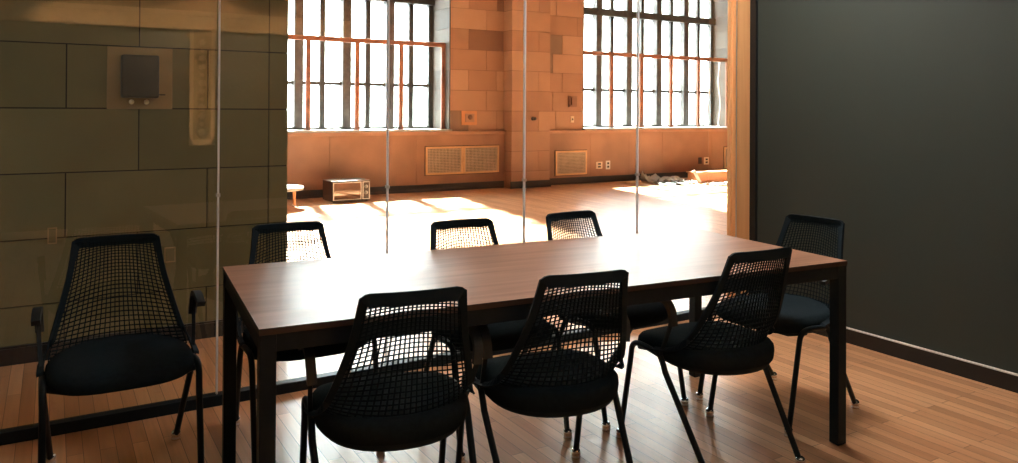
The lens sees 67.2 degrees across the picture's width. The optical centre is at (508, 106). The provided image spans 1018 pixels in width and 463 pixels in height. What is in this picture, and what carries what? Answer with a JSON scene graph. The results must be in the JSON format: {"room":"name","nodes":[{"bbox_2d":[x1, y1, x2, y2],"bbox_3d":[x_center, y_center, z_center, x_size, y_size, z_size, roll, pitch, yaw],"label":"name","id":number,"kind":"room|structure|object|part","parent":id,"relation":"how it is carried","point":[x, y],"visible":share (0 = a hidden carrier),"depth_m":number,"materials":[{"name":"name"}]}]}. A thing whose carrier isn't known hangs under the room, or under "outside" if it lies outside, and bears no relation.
{"room":"meeting room","nodes":[
{"label":"meeting room","id":0,"kind":"room"},
{"bbox_2d":[0,423,37,445],"bbox_3d":[-1.972,1.310,3.086,0.125,0.065,0.055,0,0,-31],"label":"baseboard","id":1,"kind":"structure","parent":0,"point":[18,434],"depth_m":3.07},
{"bbox_2d":[0,0,288,347],"bbox_3d":[-3.764,-1.963,3.655,5.250,6.600,0.600,0,0,-31],"label":"stone wall","id":2,"kind":"structure","parent":0,"point":[78,166],"depth_m":4.30,"materials":[{"name":"stone"}]},
{"bbox_2d":[47,227,56,243],"bbox_3d":[-2.437,0.689,4.088,0.044,0.086,0.008,0,0,-31],"label":"wall outlet","id":3,"kind":"object","parent":2,"relation":"attached to","point":[52,232],"visible":1,"depth_m":4.09,"materials":[{"name":"beige plastic"}]},
{"bbox_3d":[-2.438,0.689,4.089,0.032,0.074,0.005,0,0,-31],"label":"plate","id":4,"kind":"part","parent":3,"relation":"part of","materials":[{"name":"plastic"}]},
{"bbox_2d":[0,317,246,366],"bbox_3d":[-3.621,1.288,3.374,5.256,0.095,0.018,0,0,-31],"label":"baseboard","id":5,"kind":"structure","parent":2,"relation":"attached to","point":[26,353],"depth_m":4.11,"materials":[{"name":"black paint"}]},
{"bbox_2d":[107,46,172,108],"bbox_3d":[-2.053,-0.158,4.273,0.332,0.345,0.084,0,0,-31],"label":"box","id":6,"kind":"object","parent":2,"relation":"attached to","point":[137,78],"visible":1,"depth_m":4.25,"materials":[{"name":"dark grey metal"},{"name":"black plastic"},{"name":"brushed steel"}]},
{"bbox_2d":[164,247,175,262],"bbox_3d":[-1.940,0.848,4.383,0.059,0.085,0.008,0,0,-31],"label":"wall outlet","id":7,"kind":"object","parent":2,"relation":"attached to","point":[169,252],"visible":1,"depth_m":4.38,"materials":[{"name":"beige plastic"}]},
{"bbox_3d":[-1.941,0.848,4.385,0.047,0.073,0.005,0,0,-31],"label":"plate","id":8,"kind":"part","parent":7,"relation":"part of","materials":[{"name":"plastic"}]},
{"bbox_2d":[203,0,221,408],"bbox_3d":[-1.339,0.435,3.465,0.077,1.826,0.055,0,0,-31],"label":"glass","id":9,"kind":"object","parent":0,"point":[213,399],"depth_m":3.47,"materials":[{"name":"glass"}]},
{"bbox_2d":[276,376,307,394],"bbox_3d":[-1.039,1.318,3.643,0.146,0.065,0.055,0,0,-31],"label":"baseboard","id":10,"kind":"structure","parent":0,"point":[300,383],"depth_m":3.62,"materials":[{"name":"metal"}]},
{"bbox_2d":[313,371,337,388],"bbox_3d":[-0.900,1.319,3.725,0.118,0.065,0.055,0,0,-31],"label":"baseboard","id":11,"kind":"structure","parent":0,"point":[323,378],"depth_m":3.71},
{"bbox_2d":[385,0,389,253],"bbox_3d":[-0.626,0.103,3.891,0.022,1.277,0.055,0,0,-31],"label":"glass","id":12,"kind":"object","parent":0,"point":[387,186],"depth_m":3.89,"materials":[{"name":"glass"}]},
{"bbox_2d":[0,178,1017,462],"bbox_3d":[2.142,1.438,7.126,19.600,0.100,15.450,0,0,-31],"label":"floor","id":13,"kind":"structure","parent":0,"point":[908,412],"depth_m":3.53,"materials":[{"name":"brown wood"}]},
{"bbox_2d":[49,398,180,435],"bbox_3d":[-1.671,1.313,3.265,0.494,0.065,0.055,0,0,-31],"label":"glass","id":14,"kind":"object","parent":13,"relation":"on","point":[168,407],"depth_m":3.24,"materials":[{"name":"metal"}]},
{"bbox_2d":[30,233,205,462],"bbox_3d":[-1.408,0.926,2.778,0.554,0.839,0.572,0,0,-30],"label":"chair","id":15,"kind":"object","parent":13,"relation":"on","point":[115,363],"visible":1,"depth_m":2.83,"materials":[{"name":"black plastic"}]},
{"bbox_3d":[-1.639,0.836,2.677,0.016,0.189,0.086,1,0,-42],"label":"armrest","id":16,"kind":"part","parent":15,"relation":"part of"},
{"bbox_3d":[-1.541,1.120,2.528,0.026,0.418,0.262,0,0,-30],"label":"leg","id":17,"kind":"part","parent":15,"relation":"part of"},
{"bbox_3d":[-1.665,1.121,2.752,0.030,0.425,0.302,0,0,-26],"label":"leg","id":18,"kind":"part","parent":15,"relation":"part of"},
{"bbox_3d":[-1.466,0.715,2.879,0.521,0.417,0.340,0,0,-30],"label":"frame","id":19,"kind":"part","parent":15,"relation":"part of","materials":[{"name":"black plastic"}]},
{"bbox_3d":[-1.402,0.931,2.766,0.472,0.103,0.490,0,0,-30],"label":"seat","id":20,"kind":"part","parent":15,"relation":"part of","materials":[{"name":"black fabric"}]},
{"bbox_3d":[-1.366,0.950,2.705,0.478,0.046,0.152,0,0,-30],"label":"seat frame","id":21,"kind":"part","parent":15,"relation":"part of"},
{"bbox_3d":[-1.263,1.124,2.987,0.030,0.425,0.302,1,0,-35],"label":"leg","id":22,"kind":"part","parent":15,"relation":"part of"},
{"bbox_3d":[-1.207,0.840,2.930,0.016,0.189,0.086,0,0,-19],"label":"armrest","id":23,"kind":"part","parent":15,"relation":"part of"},
{"bbox_3d":[-1.128,1.123,2.770,0.025,0.418,0.262,0,0,-30],"label":"leg","id":24,"kind":"part","parent":15,"relation":"part of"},
{"bbox_2d":[287,185,303,206],"bbox_3d":[-3.135,1.230,10.353,0.700,0.292,0.700,0,0,-31],"label":"side table","id":25,"kind":"object","parent":13,"relation":"on","point":[290,188],"visible":0.27,"depth_m":10.39,"materials":[{"name":"white paint"}]},
{"bbox_3d":[-2.941,1.240,10.494,0.048,0.215,0.047,0,0,-31],"label":"leg","id":26,"kind":"part","parent":25,"relation":"part of","materials":[{"name":"orange wood"}]},
{"bbox_2d":[236,221,378,462],"bbox_3d":[-0.842,0.931,3.133,0.554,0.839,0.572,0,0,-29],"label":"chair","id":27,"kind":"object","parent":13,"relation":"on","point":[246,343],"visible":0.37,"depth_m":3.19,"materials":[{"name":"black plastic"}]},
{"bbox_3d":[-1.074,0.841,3.037,0.016,0.189,0.086,1,0,-41],"label":"armrest","id":28,"kind":"part","parent":27,"relation":"part of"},
{"bbox_3d":[-1.099,1.126,3.112,0.030,0.425,0.302,0,0,-25],"label":"leg","id":29,"kind":"part","parent":27,"relation":"part of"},
{"bbox_3d":[-0.980,1.125,2.886,0.025,0.418,0.262,0,0,-29],"label":"leg","id":30,"kind":"part","parent":27,"relation":"part of","materials":[{"name":"metal"}]},
{"bbox_3d":[-0.898,0.720,3.236,0.521,0.417,0.340,0,0,-29],"label":"frame","id":31,"kind":"part","parent":27,"relation":"part of","materials":[{"name":"black plastic"}]},
{"bbox_3d":[-0.836,0.936,3.121,0.472,0.103,0.490,0,0,-29],"label":"seat","id":32,"kind":"part","parent":27,"relation":"part of","materials":[{"name":"black fabric"}]},
{"bbox_3d":[-0.693,1.129,3.339,0.030,0.425,0.302,1,0,-34],"label":"leg","id":33,"kind":"part","parent":27,"relation":"part of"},
{"bbox_3d":[-0.562,1.129,3.120,0.025,0.418,0.262,0,0,-29],"label":"leg","id":34,"kind":"part","parent":27,"relation":"part of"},
{"bbox_2d":[323,178,369,202],"bbox_3d":[-2.391,1.231,11.290,0.584,0.308,0.438,1,0,-33],"label":"microwave","id":35,"kind":"object","parent":13,"relation":"on","point":[342,189],"visible":1,"depth_m":11.13,"materials":[{"name":"brown metal"}]},
{"bbox_3d":[-2.400,1.081,11.305,0.584,0.008,0.404,1,0,-33],"label":"panel","id":36,"kind":"part","parent":35,"relation":"part of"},
{"bbox_3d":[-2.100,1.229,11.256,0.088,0.235,0.006,1,0,-33],"label":"control panel","id":37,"kind":"part","parent":35,"relation":"part of","materials":[{"name":"brown wood"}]},
{"bbox_2d":[298,286,482,462],"bbox_3d":[-0.363,0.929,2.374,0.554,0.839,0.572,0,0,-22],"label":"chair","id":38,"kind":"object","parent":13,"relation":"on","point":[402,410],"visible":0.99,"depth_m":2.18,"materials":[{"name":"black plastic"}]},
{"bbox_3d":[-0.642,1.124,2.421,0.025,0.418,0.262,0,0,-22],"label":"leg","id":39,"kind":"part","parent":38,"relation":"part of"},
{"bbox_3d":[-0.584,0.840,2.254,0.016,0.189,0.086,0,0,-10],"label":"armrest","id":40,"kind":"part","parent":38,"relation":"part of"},
{"bbox_3d":[-0.540,1.124,2.187,0.030,0.425,0.302,0,0,-26],"label":"leg","id":41,"kind":"part","parent":38,"relation":"part of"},
{"bbox_3d":[-0.319,0.718,2.267,0.521,0.417,0.340,0,0,-22],"label":"frame","id":42,"kind":"part","parent":38,"relation":"part of","materials":[{"name":"black plastic"}]},
{"bbox_3d":[-0.368,0.935,2.387,0.472,0.103,0.490,0,0,-22],"label":"seat","id":43,"kind":"part","parent":38,"relation":"part of","materials":[{"name":"black fabric"}]},
{"bbox_3d":[-0.197,1.128,2.599,0.026,0.418,0.262,0,0,-22],"label":"leg","id":44,"kind":"part","parent":38,"relation":"part of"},
{"bbox_3d":[-0.108,1.127,2.360,0.030,0.425,0.302,0,0,-17],"label":"leg","id":45,"kind":"part","parent":38,"relation":"part of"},
{"bbox_3d":[-0.119,0.843,2.440,0.016,0.189,0.086,1,0,-33],"label":"armrest","id":46,"kind":"part","parent":38,"relation":"part of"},
{"bbox_2d":[379,337,426,374],"bbox_3d":[-0.553,1.260,3.932,0.258,0.189,0.055,0,0,-31],"label":"glass","id":47,"kind":"object","parent":13,"relation":"on","point":[386,349],"depth_m":3.91,"materials":[{"name":"glass"}]},
{"bbox_2d":[424,218,571,462],"bbox_3d":[-0.094,0.935,3.262,0.554,0.839,0.572,0,0,-28],"label":"chair","id":48,"kind":"object","parent":13,"relation":"on","point":[504,335],"visible":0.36,"depth_m":3.20,"materials":[{"name":"black plastic"}]},
{"bbox_3d":[-0.351,1.131,3.248,0.030,0.425,0.302,0,0,-23],"label":"leg","id":49,"kind":"part","parent":48,"relation":"part of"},
{"bbox_3d":[-0.238,1.130,3.019,0.025,0.418,0.262,0,0,-28],"label":"leg","id":50,"kind":"part","parent":48,"relation":"part of","materials":[{"name":"metal"}]},
{"bbox_3d":[-0.147,0.725,3.366,0.521,0.417,0.340,0,0,-28],"label":"frame","id":51,"kind":"part","parent":48,"relation":"part of","materials":[{"name":"black plastic"}]},
{"bbox_3d":[-0.088,0.941,3.250,0.472,0.103,0.490,0,0,-28],"label":"seat","id":52,"kind":"part","parent":48,"relation":"part of","materials":[{"name":"black fabric"}]},
{"bbox_3d":[0.185,1.133,3.242,0.025,0.418,0.262,0,0,-28],"label":"leg","id":53,"kind":"part","parent":48,"relation":"part of","materials":[{"name":"metal"}]},
{"bbox_2d":[510,180,550,188],"bbox_3d":[0.383,1.351,13.325,0.830,0.120,0.020,0,0,-31],"label":"baseboard","id":54,"kind":"structure","parent":13,"relation":"on","point":[537,183],"depth_m":13.32,"materials":[{"name":"wood"}]},
{"bbox_2d":[222,229,846,462],"bbox_3d":[0.137,0.985,2.994,2.278,0.740,0.920,0,0,-26],"label":"conference table","id":55,"kind":"object","parent":13,"relation":"on","point":[289,305],"visible":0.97,"depth_m":2.82,"materials":[{"name":"brown wood"}]},
{"bbox_3d":[-1.055,0.987,2.892,0.045,0.721,0.045,0,0,-26],"label":"leg","id":56,"kind":"part","parent":55,"relation":"part of","materials":[{"name":"wood"}]},
{"bbox_3d":[-0.670,0.985,2.111,0.045,0.721,0.045,0,0,-26],"label":"leg","id":57,"kind":"part","parent":55,"relation":"part of","materials":[{"name":"wood"}]},
{"bbox_3d":[0.139,0.658,2.996,2.274,0.049,0.912,0,0,-26],"label":"frame","id":58,"kind":"part","parent":55,"relation":"part of","materials":[{"name":"wood"}]},
{"bbox_3d":[0.944,1.003,3.878,0.045,0.721,0.045,0,0,-26],"label":"leg","id":59,"kind":"part","parent":55,"relation":"part of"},
{"bbox_3d":[1.329,1.001,3.097,0.045,0.721,0.045,0,0,-26],"label":"leg","id":60,"kind":"part","parent":55,"relation":"part of","materials":[{"name":"wood"}]},
{"bbox_2d":[455,269,632,462],"bbox_3d":[0.137,0.933,2.619,0.554,0.839,0.572,0,0,-22],"label":"chair","id":61,"kind":"object","parent":13,"relation":"on","point":[567,382],"visible":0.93,"depth_m":2.43,"materials":[{"name":"black plastic"}]},
{"bbox_3d":[-0.141,1.128,2.666,0.025,0.418,0.262,0,0,-22],"label":"leg","id":62,"kind":"part","parent":61,"relation":"part of","materials":[{"name":"metal"}]},
{"bbox_3d":[-0.084,0.844,2.499,0.016,0.189,0.086,0,0,-10],"label":"armrest","id":63,"kind":"part","parent":61,"relation":"part of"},
{"bbox_3d":[-0.040,1.128,2.432,0.030,0.425,0.302,0,0,-26],"label":"leg","id":64,"kind":"part","parent":61,"relation":"part of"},
{"bbox_3d":[0.132,0.939,2.631,0.472,0.103,0.490,0,0,-22],"label":"seat","id":65,"kind":"part","parent":61,"relation":"part of","materials":[{"name":"black fabric"}]},
{"bbox_3d":[0.181,0.722,2.512,0.521,0.417,0.340,0,0,-22],"label":"frame","id":66,"kind":"part","parent":61,"relation":"part of","materials":[{"name":"black plastic"}]},
{"bbox_3d":[0.303,1.132,2.844,0.026,0.418,0.262,0,0,-22],"label":"leg","id":67,"kind":"part","parent":61,"relation":"part of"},
{"bbox_3d":[0.392,1.131,2.605,0.030,0.425,0.302,0,0,-17],"label":"leg","id":68,"kind":"part","parent":61,"relation":"part of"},
{"bbox_2d":[546,210,688,431],"bbox_3d":[0.452,0.940,3.569,0.554,0.839,0.572,1,0,-35],"label":"chair","id":69,"kind":"object","parent":13,"relation":"on","point":[639,315],"visible":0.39,"depth_m":3.48,"materials":[{"name":"black plastic"}]},
{"bbox_3d":[0.199,1.135,3.524,0.030,0.425,0.302,0,0,-30],"label":"leg","id":70,"kind":"part","parent":69,"relation":"part of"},
{"bbox_3d":[0.387,0.729,3.666,0.521,0.417,0.340,1,0,-35],"label":"frame","id":71,"kind":"part","parent":69,"relation":"part of","materials":[{"name":"black plastic"}]},
{"bbox_3d":[0.339,1.135,3.310,0.025,0.418,0.262,1,0,-35],"label":"leg","id":72,"kind":"part","parent":69,"relation":"part of","materials":[{"name":"metal"}]},
{"bbox_3d":[0.460,0.946,3.558,0.472,0.103,0.490,1,0,-35],"label":"seat","id":73,"kind":"part","parent":69,"relation":"part of","materials":[{"name":"black fabric"}]},
{"bbox_3d":[0.581,1.139,3.789,0.030,0.425,0.302,1,0,-39],"label":"leg","id":74,"kind":"part","parent":69,"relation":"part of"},
{"bbox_3d":[0.732,1.138,3.584,0.025,0.418,0.262,1,0,-35],"label":"leg","id":75,"kind":"part","parent":69,"relation":"part of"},
{"bbox_2d":[617,180,644,183],"bbox_3d":[2.274,1.405,14.327,0.518,0.042,0.316,1,0,-37],"label":"sheet","id":76,"kind":"object","parent":13,"relation":"on","point":[640,181],"visible":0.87,"depth_m":14.23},
{"bbox_2d":[635,171,664,182],"bbox_3d":[2.673,1.322,14.520,0.376,0.214,0.531,0,0,-22],"label":"sheet","id":77,"kind":"object","parent":13,"relation":"on","point":[643,177],"visible":0.92,"depth_m":14.41,"materials":[{"name":"fabric"}]},
{"bbox_2d":[650,181,687,185],"bbox_3d":[2.931,1.394,14.042,0.573,0.067,0.449,0,0,-19],"label":"sheet","id":78,"kind":"object","parent":13,"relation":"on","point":[655,182],"visible":1,"depth_m":13.95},
{"bbox_2d":[661,176,686,180],"bbox_3d":[3.101,1.383,14.771,0.525,0.097,0.432,1,0,-37],"label":"sheet","id":79,"kind":"object","parent":13,"relation":"on","point":[672,178],"visible":0.74,"depth_m":14.70,"materials":[{"name":"fabric"}]},
{"bbox_2d":[678,179,696,183],"bbox_3d":[3.322,1.389,14.322,0.276,0.078,0.365,0,0,-19],"label":"sheet","id":80,"kind":"object","parent":13,"relation":"on","point":[679,180],"visible":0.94,"depth_m":14.25,"materials":[{"name":"fabric"}]},
{"bbox_2d":[692,170,700,182],"bbox_3d":[3.501,1.306,14.268,0.178,0.255,0.040,0,0,0],"label":"board","id":81,"kind":"object","parent":13,"relation":"on","point":[693,171],"visible":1,"depth_m":14.26,"materials":[{"name":"paint"}]},
{"bbox_2d":[686,170,726,182],"bbox_3d":[4.037,1.339,14.786,1.340,0.200,0.280,0,0,-27],"label":"board","id":82,"kind":"object","parent":13,"relation":"on","point":[708,175],"visible":0.45,"depth_m":14.57,"materials":[{"name":"wood"}]},
{"bbox_3d":[4.038,1.251,14.787,1.340,0.024,0.280,0,0,-27],"label":"lid","id":83,"kind":"part","parent":82,"relation":"part of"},
{"bbox_2d":[616,247,805,462],"bbox_3d":[0.794,0.939,3.014,0.554,0.839,0.572,0,0,-28],"label":"chair","id":84,"kind":"object","parent":13,"relation":"on","point":[715,348],"visible":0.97,"depth_m":2.83,"materials":[{"name":"black plastic"}]},
{"bbox_3d":[0.512,1.134,3.033,0.025,0.418,0.262,0,0,-28],"label":"leg","id":85,"kind":"part","parent":84,"relation":"part of","materials":[{"name":"metal"}]},
{"bbox_3d":[0.587,0.850,2.872,0.016,0.189,0.086,0,0,-16],"label":"armrest","id":86,"kind":"part","parent":84,"relation":"part of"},
{"bbox_3d":[0.637,1.134,2.810,0.030,0.425,0.302,1,0,-32],"label":"leg","id":87,"kind":"part","parent":84,"relation":"part of","materials":[{"name":"metal"}]},
{"bbox_3d":[0.788,0.945,3.026,0.472,0.103,0.490,0,0,-28],"label":"seat","id":88,"kind":"part","parent":84,"relation":"part of","materials":[{"name":"black fabric"}]},
{"bbox_3d":[0.937,1.137,3.255,0.025,0.418,0.262,0,0,-28],"label":"leg","id":89,"kind":"part","parent":84,"relation":"part of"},
{"bbox_3d":[0.849,0.728,2.912,0.521,0.417,0.340,0,0,-28],"label":"frame","id":90,"kind":"part","parent":84,"relation":"part of","materials":[{"name":"black plastic"}]},
{"bbox_3d":[1.049,1.137,3.026,0.030,0.425,0.302,0,0,-23],"label":"leg","id":91,"kind":"part","parent":84,"relation":"part of","materials":[{"name":"metal"}]},
{"bbox_2d":[706,182,726,185],"bbox_3d":[3.788,1.402,13.970,0.422,0.060,0.281,0,0,-19],"label":"sheet","id":92,"kind":"object","parent":13,"relation":"on","point":[707,183],"visible":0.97,"depth_m":13.92,"materials":[{"name":"fabric"}]},
{"bbox_2d":[695,214,859,437],"bbox_3d":[1.242,0.944,3.510,0.572,0.839,0.554,1,0,-34],"label":"chair","id":93,"kind":"object","parent":13,"relation":"on","point":[799,316],"visible":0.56,"depth_m":3.51,"materials":[{"name":"black plastic"}]},
{"bbox_3d":[0.984,1.140,3.624,0.262,0.418,0.025,1,0,-34],"label":"leg","id":94,"kind":"part","parent":93,"relation":"part of","materials":[{"name":"metal"}]},
{"bbox_3d":[1.198,1.142,3.762,0.302,0.425,0.030,0,0,-30],"label":"leg","id":95,"kind":"part","parent":93,"relation":"part of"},
{"bbox_3d":[1.231,0.950,3.502,0.490,0.103,0.472,1,0,-34],"label":"seat","id":96,"kind":"part","parent":93,"relation":"part of","materials":[{"name":"black fabric"}]},
{"bbox_3d":[1.339,0.734,3.577,0.340,0.417,0.521,1,0,-34],"label":"frame","id":97,"kind":"part","parent":93,"relation":"part of","materials":[{"name":"black plastic"}]},
{"bbox_3d":[1.173,0.968,3.463,0.152,0.046,0.478,1,0,-34],"label":"seat frame","id":98,"kind":"part","parent":93,"relation":"part of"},
{"bbox_3d":[1.254,1.139,3.228,0.262,0.418,0.025,1,0,-34],"label":"leg","id":99,"kind":"part","parent":93,"relation":"part of","materials":[{"name":"metal"}]},
{"bbox_3d":[1.461,1.141,3.378,0.302,0.425,0.030,1,0,-39],"label":"leg","id":100,"kind":"part","parent":93,"relation":"part of","materials":[{"name":"metal"}]},
{"bbox_2d":[522,0,526,242],"bbox_3d":[0.074,0.083,4.309,0.026,1.353,0.055,0,0,-31],"label":"glass","id":101,"kind":"object","parent":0,"point":[524,180],"depth_m":4.31,"materials":[{"name":"glass"}]},
{"bbox_2d":[425,0,727,130],"bbox_3d":[-1.436,-1.900,13.172,18.994,6.600,1.010,0,0,-31],"label":"wall","id":102,"kind":"structure","parent":0,"point":[471,31],"depth_m":13.32,"materials":[{"name":"ceramic"}]},
{"bbox_2d":[288,0,451,132],"bbox_3d":[-2.891,-2.156,12.119,4.057,5.115,0.870,0,0,-31],"label":"window","id":103,"kind":"structure","parent":102,"relation":"in","point":[297,82],"depth_m":12.57,"materials":[{"name":"metal"}]},
{"bbox_3d":[-3.095,-0.337,11.801,0.100,1.400,0.080,0,0,-31],"label":"post","id":104,"kind":"part","parent":103,"relation":"part of","materials":[{"name":"wood"}]},
{"bbox_3d":[-2.420,-0.331,12.204,0.100,1.400,0.080,0,0,-31],"label":"post","id":105,"kind":"part","parent":103,"relation":"part of","materials":[{"name":"wood"}]},
{"bbox_3d":[-2.799,-0.364,11.977,4.017,1.460,0.080,0,0,-31],"label":"window guard rail","id":106,"kind":"part","parent":103,"relation":"part of","materials":[{"name":"metal"}]},
{"bbox_3d":[-2.805,-1.056,11.976,3.995,0.075,0.050,0,0,-31],"label":"rail","id":107,"kind":"part","parent":103,"relation":"part of","materials":[{"name":"orange metal"}]},
{"bbox_3d":[-2.875,0.384,12.053,4.055,0.035,0.750,0,0,-31],"label":"sill","id":108,"kind":"part","parent":103,"relation":"part of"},
{"bbox_3d":[-1.775,-0.325,12.589,0.100,1.400,0.080,0,0,-31],"label":"post","id":109,"kind":"part","parent":103,"relation":"part of","materials":[{"name":"orange metal"}]},
{"bbox_3d":[-1.118,-0.319,12.981,0.100,1.400,0.080,0,0,-31],"label":"post","id":110,"kind":"part","parent":103,"relation":"part of","materials":[{"name":"orange metal"}]},
{"bbox_2d":[287,181,503,198],"bbox_3d":[-4.707,1.308,10.557,10.750,0.120,0.020,0,0,-31],"label":"baseboard","id":111,"kind":"structure","parent":102,"relation":"attached to","point":[301,194],"depth_m":12.48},
{"bbox_2d":[286,131,505,189],"bbox_3d":[-4.718,0.876,10.601,10.770,0.985,0.135,0,0,-31],"label":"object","id":112,"kind":"structure","parent":102,"relation":"attached to","point":[312,158],"depth_m":12.11,"materials":[{"name":"paint"}]},
{"bbox_2d":[425,145,462,175],"bbox_3d":[-1.072,0.896,12.722,0.709,0.487,0.025,0,0,-31],"label":"air vent","id":113,"kind":"object","parent":102,"relation":"attached to","point":[439,160],"visible":1,"depth_m":12.71,"materials":[{"name":"metal"}]},
{"bbox_2d":[461,111,476,124],"bbox_3d":[-0.667,0.193,13.004,0.290,0.240,0.060,0,0,-31],"label":"wall plaque","id":114,"kind":"object","parent":102,"relation":"attached to","point":[467,117],"visible":1,"depth_m":12.99,"materials":[{"name":"plastic"}]},
{"bbox_3d":[-0.667,0.193,13.004,0.180,0.144,0.020,0,0,-31],"label":"raised panel","id":115,"kind":"part","parent":114,"relation":"part of","materials":[{"name":"ceramic"}]},
{"bbox_2d":[463,145,498,173],"bbox_3d":[-0.473,0.901,13.079,0.714,0.487,0.025,0,0,-31],"label":"air vent","id":116,"kind":"object","parent":102,"relation":"attached to","point":[477,159],"visible":1,"depth_m":13.07,"materials":[{"name":"metal"}]},
{"bbox_2d":[503,0,549,187],"bbox_3d":[0.319,-1.889,13.480,0.786,6.600,0.300,0,0,-31],"label":"column","id":117,"kind":"structure","parent":102,"relation":"attached to","point":[537,11],"depth_m":13.33,"materials":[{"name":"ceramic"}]},
{"bbox_2d":[554,150,586,175],"bbox_3d":[1.141,1.031,14.041,0.724,0.469,0.025,0,0,-31],"label":"air vent","id":118,"kind":"object","parent":102,"relation":"attached to","point":[567,162],"visible":1,"depth_m":14.03,"materials":[{"name":"metal"}]},
{"bbox_2d":[568,96,576,106],"bbox_3d":[1.180,-0.091,14.100,0.170,0.200,0.070,0,0,-31],"label":"wall thermostat","id":119,"kind":"object","parent":102,"relation":"attached to","point":[572,100],"visible":1,"depth_m":14.07,"materials":[{"name":"plastic"}]},
{"bbox_2d":[596,162,601,168],"bbox_3d":[1.694,1.103,14.377,0.145,0.130,0.016,0,0,-31],"label":"wall outlet","id":120,"kind":"object","parent":102,"relation":"attached to","point":[598,164],"visible":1,"depth_m":14.36,"materials":[{"name":"beige plastic"}]},
{"bbox_2d":[606,161,609,168],"bbox_3d":[1.872,1.105,14.483,0.100,0.160,0.016,0,0,-31],"label":"wall outlet","id":121,"kind":"object","parent":102,"relation":"attached to","point":[607,162],"visible":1,"depth_m":14.47,"materials":[{"name":"white plastic"}]},
{"bbox_2d":[550,172,687,184],"bbox_3d":[3.808,1.382,15.636,7.420,0.120,0.020,0,0,-31],"label":"baseboard","id":122,"kind":"structure","parent":102,"relation":"attached to","point":[631,177],"depth_m":14.42,"materials":[{"name":"wood"}]},
{"bbox_2d":[549,129,726,177],"bbox_3d":[3.780,0.949,15.669,7.440,0.985,0.135,0,0,-31],"label":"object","id":123,"kind":"structure","parent":102,"relation":"attached to","point":[660,150],"depth_m":14.97,"materials":[{"name":"paint"}]},
{"bbox_2d":[582,0,727,129],"bbox_3d":[2.941,-2.106,15.598,4.060,5.115,0.870,0,0,-31],"label":"window","id":124,"kind":"structure","parent":102,"relation":"in","point":[596,11],"depth_m":15.87,"materials":[{"name":"metal"}]},
{"bbox_3d":[1.974,-0.293,14.825,0.100,1.400,0.080,0,0,-31],"label":"post","id":125,"kind":"part","parent":124,"relation":"part of","materials":[{"name":"orange metal"}]},
{"bbox_3d":[2.621,-0.287,15.210,0.100,1.400,0.080,0,0,-31],"label":"post","id":126,"kind":"part","parent":124,"relation":"part of","materials":[{"name":"orange metal"}]},
{"bbox_3d":[2.958,0.434,15.532,4.060,0.035,0.750,0,0,-31],"label":"sill","id":127,"kind":"part","parent":124,"relation":"part of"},
{"bbox_3d":[3.012,-0.314,15.444,4.030,1.460,0.080,0,0,-31],"label":"window guard rail","id":128,"kind":"part","parent":124,"relation":"part of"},
{"bbox_3d":[3.028,-1.006,15.455,4.000,0.075,0.050,0,0,-31],"label":"rail","id":129,"kind":"part","parent":124,"relation":"part of","materials":[{"name":"wood"}]},
{"bbox_3d":[3.303,-0.281,15.617,0.100,1.400,0.080,0,0,-31],"label":"post","id":130,"kind":"part","parent":124,"relation":"part of","materials":[{"name":"orange metal"}]},
{"bbox_3d":[3.961,-0.275,16.009,0.100,1.400,0.080,0,0,-31],"label":"post","id":131,"kind":"part","parent":124,"relation":"part of","materials":[{"name":"orange metal"}]},
{"bbox_2d":[705,62,709,126],"bbox_3d":[4.227,-0.261,16.299,0.042,1.386,0.213,0,0,36],"label":"hanging cable","id":132,"kind":"object","parent":124,"relation":"hanging from","point":[708,62],"visible":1,"depth_m":16.34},
{"bbox_2d":[717,62,720,126],"bbox_3d":[4.501,-0.259,16.459,0.052,1.386,0.170,0,0,32],"label":"hanging cable","id":133,"kind":"object","parent":124,"relation":"hanging from","point":[719,62],"visible":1,"depth_m":16.50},
{"bbox_3d":[4.678,-0.269,16.437,0.100,1.400,0.080,0,0,-31],"label":"post","id":134,"kind":"part","parent":124,"relation":"part of","materials":[{"name":"orange metal"}]},
{"bbox_2d":[704,157,708,164],"bbox_3d":[4.071,1.119,15.794,0.130,0.150,0.016,0,0,-31],"label":"wall outlet","id":135,"kind":"object","parent":102,"relation":"attached to","point":[706,159],"visible":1,"depth_m":15.79,"materials":[{"name":"beige plastic"}]},
{"bbox_2d":[723,146,726,168],"bbox_3d":[4.808,1.075,16.229,0.724,0.466,0.025,0,0,-31],"label":"air vent","id":136,"kind":"object","parent":102,"relation":"attached to","point":[725,147],"visible":0.23,"depth_m":16.05,"materials":[{"name":"metal"}]},
{"bbox_3d":[4.808,1.075,16.229,0.700,0.442,0.025,0,0,-31],"label":"frame","id":137,"kind":"part","parent":136,"relation":"part of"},
{"bbox_2d":[635,0,639,233],"bbox_3d":[0.777,0.063,4.728,0.032,1.430,0.055,0,0,-31],"label":"glass","id":138,"kind":"object","parent":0,"point":[637,174],"depth_m":4.73,"materials":[{"name":"glass"}]},
{"bbox_2d":[757,0,1017,373],"bbox_3d":[3.169,-0.081,2.598,0.130,2.900,6.215,0,0,-31],"label":"wall","id":139,"kind":"structure","parent":0,"point":[895,121],"depth_m":4.16,"materials":[{"name":"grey paint"}]},
{"bbox_2d":[727,0,749,297],"bbox_3d":[1.517,-0.077,5.052,0.150,2.900,0.061,0,0,-31],"label":"trim","id":140,"kind":"structure","parent":139,"relation":"attached to","point":[738,73],"depth_m":5.03,"materials":[{"name":"brown wood"}]},
{"bbox_2d":[749,0,757,293],"bbox_3d":[1.570,-0.076,5.131,0.022,2.900,0.225,0,0,-31],"label":"trim","id":141,"kind":"structure","parent":139,"relation":"attached to","point":[753,3],"depth_m":5.04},
{"bbox_2d":[815,327,1017,392],"bbox_3d":[3.155,1.324,2.456,0.019,0.090,5.990,0,0,-31],"label":"baseboard","id":142,"kind":"structure","parent":139,"relation":"attached to","point":[1003,379],"depth_m":4.00,"materials":[{"name":"black paint"}]}
]}

